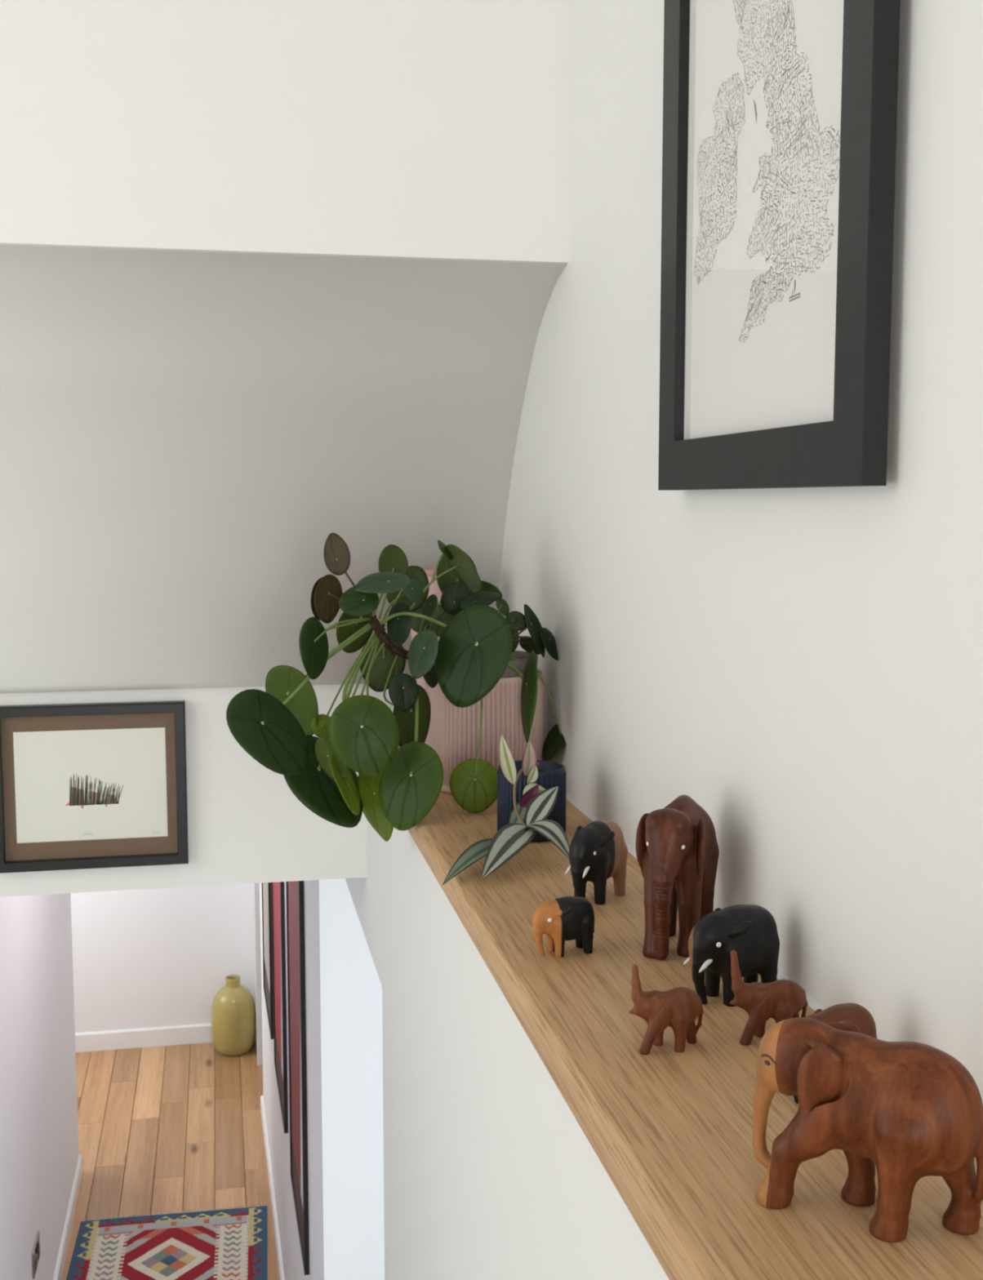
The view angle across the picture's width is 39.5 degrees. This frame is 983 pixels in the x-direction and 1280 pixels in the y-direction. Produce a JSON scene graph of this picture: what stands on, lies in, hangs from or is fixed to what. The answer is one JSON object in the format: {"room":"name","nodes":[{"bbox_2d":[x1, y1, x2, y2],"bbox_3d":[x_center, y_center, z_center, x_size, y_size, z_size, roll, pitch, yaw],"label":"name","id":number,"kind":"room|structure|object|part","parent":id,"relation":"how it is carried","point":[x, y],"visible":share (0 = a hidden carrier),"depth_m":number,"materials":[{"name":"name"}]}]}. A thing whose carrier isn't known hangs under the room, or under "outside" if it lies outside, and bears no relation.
{"room":"stairwell","nodes":[
{"label":"stairwell","id":0,"kind":"room"},
{"bbox_2d":[0,893,79,1279],"bbox_3d":[-1.385,1.445,3.575,0.100,2.199,4.630,-1,6,-11],"label":"wall","id":1,"kind":"structure","parent":0,"point":[39,1151],"depth_m":4.65,"materials":[{"name":"white paint"}]},
{"bbox_2d":[31,1230,39,1279],"bbox_3d":[-1.512,2.043,4.559,0.009,0.088,0.148,-1,6,-11],"label":"wall socket","id":2,"kind":"object","parent":1,"relation":"attached to","point":[36,1251],"visible":1,"depth_m":4.53,"materials":[{"name":"silver metal"}]},
{"bbox_2d":[35,1255,36,1272],"bbox_3d":[-1.503,2.059,4.523,0.002,0.038,0.040,-1,6,-11],"label":"outlet","id":3,"kind":"object","parent":2,"relation":"attached to","point":[35,1255],"depth_m":4.52,"materials":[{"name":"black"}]},
{"bbox_2d":[37,1244,39,1258],"bbox_3d":[-1.518,2.052,4.597,0.002,0.038,0.040,-1,6,-11],"label":"outlet","id":4,"kind":"object","parent":2,"relation":"attached to","point":[38,1246],"depth_m":4.59,"materials":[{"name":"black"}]},
{"bbox_2d":[53,1154,82,1279],"bbox_3d":[-1.515,2.406,4.621,0.014,0.075,2.730,-1,6,-11],"label":"baseboard","id":5,"kind":"structure","parent":1,"relation":"attached to","point":[58,1273],"depth_m":5.43,"materials":[{"name":"white paint"}]},
{"bbox_2d":[70,883,256,1033],"bbox_3d":[-1.437,1.011,7.333,3.400,2.300,0.100,-1,6,-11],"label":"wall","id":6,"kind":"structure","parent":0,"point":[142,958],"depth_m":7.29,"materials":[{"name":"white paint"}]},
{"bbox_2d":[75,1022,255,1052],"bbox_3d":[-2.171,2.126,7.241,1.840,0.100,0.014,-1,6,-11],"label":"baseboard","id":7,"kind":"structure","parent":6,"relation":"attached to","point":[202,1033],"depth_m":7.30,"materials":[{"name":"white"}]},
{"bbox_2d":[61,1039,279,1279],"bbox_3d":[-0.833,2.518,4.190,3.500,0.060,7.000,-1,6,-11],"label":"floor","id":8,"kind":"structure","parent":0,"point":[171,1127],"depth_m":6.30,"materials":[{"name":"brown wood"}]},
{"bbox_2d":[66,1203,267,1279],"bbox_3d":[-1.175,2.414,4.883,0.747,0.005,1.518,-1,6,-9],"label":"rug","id":9,"kind":"object","parent":8,"relation":"on","point":[226,1244],"visible":1,"depth_m":5.34,"materials":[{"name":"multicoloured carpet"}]},
{"bbox_2d":[210,974,256,1056],"bbox_3d":[-1.363,1.974,7.242,0.234,0.401,0.234,-1,6,-11],"label":"floor vase","id":10,"kind":"object","parent":8,"relation":"on","point":[233,1016],"visible":1,"depth_m":7.16,"materials":[{"name":"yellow ceramic"}]},
{"bbox_2d":[0,684,393,897],"bbox_3d":[-1.013,0.233,2.102,2.024,0.315,0.149,-1,6,-11],"label":"wall","id":11,"kind":"structure","parent":0,"point":[246,824],"depth_m":2.15,"materials":[{"name":"white paint"}]},
{"bbox_2d":[0,700,188,873],"bbox_3d":[-0.612,0.223,2.094,0.286,0.253,0.020,-1,6,-11],"label":"framed print","id":12,"kind":"object","parent":11,"relation":"attached to","point":[86,785],"visible":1,"depth_m":2.10,"materials":[{"name":"black paint"}]},
{"bbox_3d":[-0.745,0.226,2.067,0.016,0.253,0.020,-1,6,-11],"label":"frame rail","id":13,"kind":"part","parent":12,"relation":"part of","materials":[{"name":"black paint"}]},
{"bbox_3d":[-0.612,0.105,2.081,0.286,0.016,0.020,-1,6,-11],"label":"frame rail","id":14,"kind":"part","parent":12,"relation":"part of","materials":[{"name":"black paint"}]},
{"bbox_3d":[-0.612,0.341,2.106,0.286,0.016,0.020,-1,6,-11],"label":"frame rail","id":15,"kind":"part","parent":12,"relation":"part of","materials":[{"name":"black paint"}]},
{"bbox_3d":[-0.479,0.220,2.120,0.016,0.253,0.020,-1,6,-11],"label":"frame rail","id":16,"kind":"part","parent":12,"relation":"part of","materials":[{"name":"black paint"}]},
{"bbox_2d":[0,243,568,693],"bbox_3d":[-0.965,-0.185,1.820,2.024,0.574,0.674,-1,6,-11],"label":"cove","id":17,"kind":"object","parent":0,"point":[185,435],"visible":0.78,"depth_m":1.89,"materials":[{"name":"white paint"}]},
{"bbox_2d":[0,0,569,262],"bbox_3d":[-0.910,-1.146,1.446,2.024,1.414,0.114,-1,6,-11],"label":"wall","id":18,"kind":"structure","parent":0,"point":[398,128],"depth_m":1.58,"materials":[{"name":"white paint"}]},
{"bbox_2d":[259,878,384,1279],"bbox_3d":[-0.065,1.251,4.979,1.436,2.300,3.270,-1,6,-11],"label":"wall","id":19,"kind":"structure","parent":0,"point":[344,1024],"depth_m":3.25,"materials":[{"name":"white paint"}]},
{"bbox_2d":[261,882,273,1039],"bbox_3d":[-0.919,0.863,5.582,0.013,1.350,0.580,-1,6,-12],"label":"framed poster","id":20,"kind":"object","parent":19,"relation":"attached to","point":[266,886],"visible":0.37,"depth_m":5.54,"materials":[{"name":"black paper"}]},
{"bbox_3d":[-0.979,0.835,5.858,0.013,1.350,0.012,-1,6,-12],"label":"frame rail","id":21,"kind":"part","parent":20,"relation":"part of","materials":[{"name":"black"}]},
{"bbox_3d":[-0.919,1.528,5.650,0.013,0.012,0.580,-1,6,-12],"label":"frame rail","id":22,"kind":"part","parent":20,"relation":"part of","materials":[{"name":"black"}]},
{"bbox_3d":[-0.859,0.891,5.306,0.013,1.350,0.012,-1,6,-12],"label":"frame rail","id":23,"kind":"part","parent":20,"relation":"part of","materials":[{"name":"black wood"}]},
{"bbox_2d":[260,1094,284,1279],"bbox_3d":[-0.752,2.371,4.960,0.014,0.075,3.261,-1,6,-12],"label":"baseboard","id":24,"kind":"structure","parent":19,"relation":"attached to","point":[277,1245],"depth_m":5.62,"materials":[{"name":"white paint"}]},
{"bbox_2d":[271,881,288,1133],"bbox_3d":[-0.746,0.944,4.785,0.013,1.350,0.580,-1,6,-12],"label":"framed poster","id":25,"kind":"object","parent":19,"relation":"attached to","point":[277,887],"visible":0.58,"depth_m":4.72,"materials":[{"name":"black paper"}]},
{"bbox_3d":[-0.806,0.916,5.061,0.013,1.350,0.012,-1,6,-12],"label":"frame rail","id":26,"kind":"part","parent":25,"relation":"part of","materials":[{"name":"black"}]},
{"bbox_3d":[-0.746,1.610,4.853,0.013,0.012,0.580,-1,6,-12],"label":"frame rail","id":27,"kind":"part","parent":25,"relation":"part of","materials":[{"name":"black"}]},
{"bbox_3d":[-0.686,0.972,4.509,0.013,1.350,0.012,-1,6,-12],"label":"frame rail","id":28,"kind":"part","parent":25,"relation":"part of","materials":[{"name":"black"}]},
{"bbox_2d":[285,880,309,1275],"bbox_3d":[-0.562,1.030,3.939,0.013,1.350,0.560,-1,6,-12],"label":"framed poster","id":29,"kind":"object","parent":19,"relation":"attached to","point":[294,889],"visible":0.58,"depth_m":3.88,"materials":[{"name":"black paper"}]},
{"bbox_3d":[-0.620,1.003,4.205,0.013,1.350,0.012,-1,6,-12],"label":"frame rail","id":30,"kind":"part","parent":29,"relation":"part of","materials":[{"name":"black wood"}]},
{"bbox_3d":[-0.562,1.696,4.007,0.013,0.012,0.560,-1,6,-12],"label":"frame rail","id":31,"kind":"part","parent":29,"relation":"part of","materials":[{"name":"black"}]},
{"bbox_3d":[-0.504,1.058,3.672,0.013,1.350,0.012,-1,6,-12],"label":"frame rail","id":32,"kind":"part","parent":29,"relation":"part of","materials":[{"name":"black"}]},
{"bbox_2d":[345,819,382,985],"bbox_3d":[-0.179,0.296,2.590,0.194,0.315,1.156,-1,6,-11],"label":"wall","id":33,"kind":"structure","parent":0,"point":[365,892],"depth_m":2.14,"materials":[{"name":"white paint"}]},
{"bbox_2d":[425,668,543,794],"bbox_3d":[-0.009,0.115,1.780,0.154,0.150,0.154,-1,6,-11],"label":"pot","id":34,"kind":"object","parent":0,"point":[451,731],"depth_m":1.71,"materials":[{"name":"pink ceramic"}]},
{"bbox_2d":[434,650,537,677],"bbox_3d":[-0.009,0.095,1.778,0.138,0.151,0.138,-1,6,-11],"label":"soil","id":35,"kind":"object","parent":34,"relation":"in","point":[518,659],"depth_m":1.72,"materials":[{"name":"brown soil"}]},
{"bbox_2d":[381,826,669,1279],"bbox_3d":[0.282,1.617,0.403,0.194,2.500,3.554,-1,6,-11],"label":"wall ledge","id":36,"kind":"object","parent":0,"point":[490,1173],"depth_m":1.32,"materials":[{"name":"white paint"}]},
{"bbox_2d":[381,745,982,1279],"bbox_3d":[0.222,0.329,0.565,0.203,0.030,3.349,-1,6,-11],"label":"oak shelf","id":37,"kind":"object","parent":36,"relation":"on","point":[671,1131],"visible":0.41,"depth_m":0.85,"materials":[{"name":"brown wood"}]},
{"bbox_2d":[226,533,566,841],"bbox_3d":[-0.107,0.055,1.659,0.443,0.368,0.249,-4,7,-31],"label":"potted pilea","id":38,"kind":"object","parent":37,"relation":"on","point":[479,689],"visible":0.94,"depth_m":1.63,"materials":[{"name":"green plant"}]},
{"bbox_3d":[-0.088,0.001,1.710,0.164,0.086,0.018,-4,7,-34],"label":"stem","id":39,"kind":"part","parent":38,"relation":"part of","materials":[{"name":"brown plant"}]},
{"bbox_2d":[410,566,442,743],"bbox_3d":[-0.073,0.031,2.003,0.090,0.272,0.090,-1,6,-11],"label":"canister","id":40,"kind":"object","parent":37,"relation":"on","point":[434,588],"visible":0.05,"depth_m":1.95,"materials":[{"name":"pink ceramic"}]},
{"bbox_2d":[442,733,569,884],"bbox_3d":[0.037,0.165,1.420,0.108,0.124,0.268,1,6,13],"label":"plant","id":41,"kind":"object","parent":37,"relation":"on","point":[531,792],"visible":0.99,"depth_m":1.45,"materials":[{"name":"green plant"}]},
{"bbox_3d":[0.036,0.165,1.474,0.022,0.060,0.085,1,6,11],"label":"stem","id":42,"kind":"part","parent":41,"relation":"part of","materials":[{"name":"brown"}]},
{"bbox_3d":[0.044,0.178,1.519,0.076,0.078,0.076,-1,6,-11],"label":"pot","id":43,"kind":"part","parent":41,"relation":"part of","materials":[{"name":"blue ceramic"}]},
{"bbox_2d":[532,896,595,957],"bbox_3d":[0.059,0.234,1.125,0.056,0.046,0.029,-3,6,-23],"label":"elephant","id":44,"kind":"object","parent":37,"relation":"on","point":[562,919],"visible":1,"depth_m":1.11},
{"bbox_2d":[564,820,627,904],"bbox_3d":[0.097,0.205,1.275,0.041,0.073,0.074,4,7,35],"label":"elephant","id":45,"kind":"object","parent":37,"relation":"on","point":[598,850],"visible":0.98,"depth_m":1.26},
{"bbox_2d":[629,964,703,1054],"bbox_3d":[0.119,0.247,0.928,0.052,0.060,0.024,-1,6,-9],"label":"elephant","id":46,"kind":"object","parent":37,"relation":"on","point":[677,1008],"visible":1,"depth_m":0.92},
{"bbox_2d":[635,794,719,959],"bbox_3d":[0.154,0.193,1.141,0.058,0.124,0.110,2,6,22],"label":"elephant","id":47,"kind":"object","parent":37,"relation":"on","point":[677,851],"visible":0.93,"depth_m":1.11},
{"bbox_2d":[683,904,779,1006],"bbox_3d":[0.180,0.233,1.022,0.077,0.070,0.041,-3,7,-29],"label":"elephant","id":48,"kind":"object","parent":37,"relation":"on","point":[750,931],"visible":0.9,"depth_m":1.01},
{"bbox_2d":[729,950,808,1044],"bbox_3d":[0.191,0.244,0.943,0.056,0.064,0.025,-1,6,-5],"label":"elephant","id":49,"kind":"object","parent":37,"relation":"on","point":[780,1000],"visible":0.83,"depth_m":0.94},
{"bbox_2d":[793,1002,876,1103],"bbox_3d":[0.212,0.256,0.853,0.062,0.057,0.033,-3,6,-24],"label":"elephant","id":50,"kind":"object","parent":37,"relation":"on","point":[855,1013],"visible":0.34,"depth_m":0.85},
{"bbox_2d":[751,1017,982,1242],"bbox_3d":[0.193,0.250,0.709,0.122,0.098,0.055,4,7,32],"label":"elephant","id":51,"kind":"object","parent":37,"relation":"on","point":[909,1111],"visible":1,"depth_m":0.69},
{"bbox_2d":[496,0,982,1102],"bbox_3d":[0.406,-0.691,0.370,0.120,2.100,3.900,-1,6,-11],"label":"wall","id":52,"kind":"structure","parent":0,"point":[803,666],"depth_m":1.03,"materials":[{"name":"white paint"}]},
{"bbox_2d":[565,792,824,1010],"bbox_3d":[0.321,0.310,0.583,0.005,0.005,3.350,-1,6,-11],"label":"trim","id":53,"kind":"structure","parent":52,"relation":"attached to","point":[811,1002],"depth_m":1.44,"materials":[{"name":"white paint"}]},
{"bbox_2d":[657,0,900,490],"bbox_3d":[0.205,-0.396,1.036,0.026,0.560,0.407,-1,6,-11],"label":"framed map","id":54,"kind":"object","parent":52,"relation":"attached to","point":[780,117],"visible":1,"depth_m":1.01,"materials":[{"name":"black wood"}]},
{"bbox_3d":[0.166,-0.414,1.212,0.017,0.560,0.043,-1,6,-11],"label":"frame rail","id":55,"kind":"part","parent":54,"relation":"part of","materials":[{"name":"black wood"}]},
{"bbox_3d":[0.201,-0.139,1.061,0.017,0.043,0.407,-1,6,-11],"label":"frame rail","id":56,"kind":"part","parent":54,"relation":"part of","materials":[{"name":"black wood"}]},
{"bbox_3d":[0.237,-0.378,0.857,0.017,0.560,0.043,-1,6,-11],"label":"frame rail","id":57,"kind":"part","parent":54,"relation":"part of","materials":[{"name":"black wood"}]},
{"bbox_3d":[-0.527,1.016,7.283,1.434,2.300,0.355,-1,6,-11],"label":"wall","id":58,"kind":"structure","parent":0,"visible":0},
{"bbox_2d":[255,1024,257,1053],"bbox_3d":[-1.236,2.125,7.246,0.014,0.100,0.339,-1,6,-11],"label":"baseboard","id":59,"kind":"structure","parent":58,"relation":"attached to","point":[255,1024],"depth_m":7.32,"materials":[{"name":"white"}]},
{"bbox_2d":[253,883,262,1065],"bbox_3d":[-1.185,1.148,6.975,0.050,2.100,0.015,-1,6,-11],"label":"door","id":60,"kind":"structure","parent":58,"relation":"in","point":[256,886],"depth_m":7.02,"materials":[{"name":"white"}]}
]}

